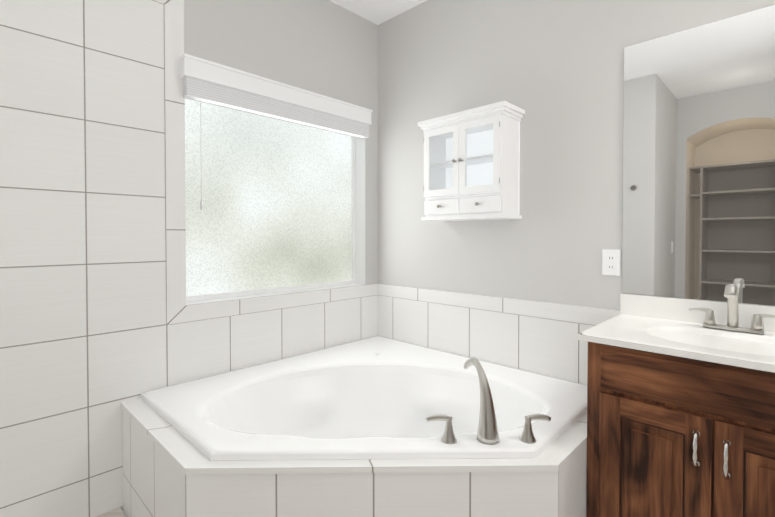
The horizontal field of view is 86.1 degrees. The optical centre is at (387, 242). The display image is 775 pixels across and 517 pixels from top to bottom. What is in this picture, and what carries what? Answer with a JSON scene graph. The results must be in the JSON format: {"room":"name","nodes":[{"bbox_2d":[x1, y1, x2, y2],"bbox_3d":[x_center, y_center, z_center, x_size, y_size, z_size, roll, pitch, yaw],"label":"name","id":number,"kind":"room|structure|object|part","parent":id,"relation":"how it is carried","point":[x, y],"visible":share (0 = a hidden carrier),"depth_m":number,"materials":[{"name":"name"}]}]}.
{"room":"bathroom","nodes":[
{"label":"bathroom","id":0,"kind":"room"},
{"bbox_2d":[98,0,377,515],"bbox_3d":[-0.944,-0.142,2.138,0.150,2.745,2.600,1,1,44],"label":"wall","id":1,"kind":"structure","parent":0,"point":[327,48],"depth_m":2.48,"materials":[{"name":"grey paint"}]},
{"bbox_2d":[185,98,364,304],"bbox_3d":[-0.614,-0.290,2.468,0.140,1.170,1.185,1,1,44],"label":"window","id":2,"kind":"structure","parent":1,"relation":"in","point":[277,213],"depth_m":2.44,"materials":[{"name":"white glass"}]},
{"bbox_2d":[182,76,369,138],"bbox_3d":[-0.551,-0.742,2.378,0.058,0.086,1.171,1,1,44],"label":"shade","id":3,"kind":"object","parent":2,"relation":"attached to","point":[203,89],"depth_m":2.25,"materials":[{"name":"plastic"}]},
{"bbox_2d":[179,53,372,210],"bbox_3d":[-0.547,-0.522,2.377,0.078,0.720,1.203,1,1,44],"label":"blind valance","id":4,"kind":"object","parent":1,"relation":"attached to","point":[210,82],"visible":1,"depth_m":2.23,"materials":[{"name":"white paint"}]},
{"bbox_3d":[-0.901,-0.424,2.005,0.011,0.536,0.012,1,1,44],"label":"blind cord","id":5,"kind":"part","parent":4,"relation":"part of","materials":[{"name":"white plastic"}]},
{"bbox_3d":[-0.547,-0.834,2.373,0.078,0.096,1.203,1,1,44],"label":"rail","id":6,"kind":"part","parent":4,"relation":"part of","materials":[{"name":"white paint"}]},
{"bbox_2d":[329,0,426,24],"bbox_3d":[0.106,-1.512,-0.031,4.650,0.060,4.220,1,1,44],"label":"ceiling","id":7,"kind":"structure","parent":0,"point":[377,12],"depth_m":2.69,"materials":[{"name":"white paint"}]},
{"bbox_2d":[378,0,774,310],"bbox_3d":[1.588,-0.131,1.409,4.500,2.745,0.120,1,1,44],"label":"wall","id":8,"kind":"structure","parent":0,"point":[554,69],"depth_m":2.15,"materials":[{"name":"grey paint"}]},
{"bbox_2d":[418,101,524,220],"bbox_3d":[0.442,-0.410,2.274,0.547,0.565,0.226,1,1,44],"label":"upper cabinet","id":9,"kind":"object","parent":8,"relation":"attached to","point":[471,163],"visible":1,"depth_m":2.20,"materials":[{"name":"white paint"}]},
{"label":"glass","id":10,"kind":"part","parent":9,"relation":"part of","materials":[{"name":"clear glass"}]},
{"bbox_2d":[602,249,620,275],"bbox_3d":[1.014,0.089,1.880,0.074,0.116,0.008,1,1,44],"label":"electrical outlet plate","id":11,"kind":"object","parent":8,"relation":"attached to","point":[611,261],"visible":1,"depth_m":1.88,"materials":[{"name":"white paint"}]},
{"bbox_2d":[622,5,774,305],"bbox_3d":[1.762,-0.309,1.148,1.992,1.085,0.006,1,1,44],"label":"mirror","id":12,"kind":"object","parent":8,"relation":"attached to","point":[699,168],"visible":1,"depth_m":1.64,"materials":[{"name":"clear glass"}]},
{"bbox_3d":[0.106,1.293,0.011,4.650,0.060,4.220,1,1,44],"label":"floor","id":13,"kind":"structure","parent":0,"visible":0},
{"bbox_2d":[96,507,125,516],"bbox_3d":[-1.173,1.201,1.270,0.737,0.084,0.783,1,1,44],"label":"shower floor","id":14,"kind":"structure","parent":13,"relation":"on","point":[117,512],"depth_m":1.76,"materials":[{"name":"tile"}]},
{"bbox_2d":[121,336,586,516],"bbox_3d":[-0.053,0.829,1.823,1.564,0.812,1.568,1,1,44],"label":"tub","id":15,"kind":"object","parent":13,"relation":"on","point":[377,426],"visible":0.98,"depth_m":1.47,"materials":[{"name":"ceramic"}]},
{"bbox_2d":[425,357,551,444],"bbox_3d":[0.338,0.551,1.423,0.327,0.245,0.306,1,1,44],"label":"faucet","id":16,"kind":"object","parent":15,"relation":"on","point":[488,433],"depth_m":1.41,"materials":[{"name":"silver metal"}]},
{"bbox_2d":[578,284,774,516],"bbox_3d":[1.570,0.700,0.968,1.994,1.094,0.552,1,1,44],"label":"bathroom vanity","id":17,"kind":"object","parent":13,"relation":"on","point":[680,407],"visible":1,"depth_m":1.32,"materials":[{"name":"brown wood"}]},
{"bbox_2d":[688,284,774,334],"bbox_3d":[1.235,0.234,1.488,0.266,0.178,0.145,1,1,44],"label":"faucet","id":18,"kind":"object","parent":17,"relation":"on","point":[709,326],"depth_m":1.51,"materials":[{"name":"silver metal"}]},
{"bbox_3d":[-0.146,-0.104,-0.378,4.500,2.745,0.100,1,1,44],"label":"wall","id":19,"kind":"structure","parent":0,"visible":0},
{"bbox_2d":[0,0,375,516],"bbox_3d":[-0.892,-0.032,2.076,0.012,2.355,2.379,1,1,44],"label":"wall tile","id":20,"kind":"structure","parent":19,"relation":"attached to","point":[100,320],"depth_m":1.74,"materials":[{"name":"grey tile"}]},
{"bbox_2d":[376,283,619,384],"bbox_3d":[0.496,0.537,2.387,1.522,0.480,0.012,1,1,44],"label":"wall tile","id":21,"kind":"structure","parent":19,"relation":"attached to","point":[538,337],"depth_m":2.29,"materials":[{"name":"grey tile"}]}
]}

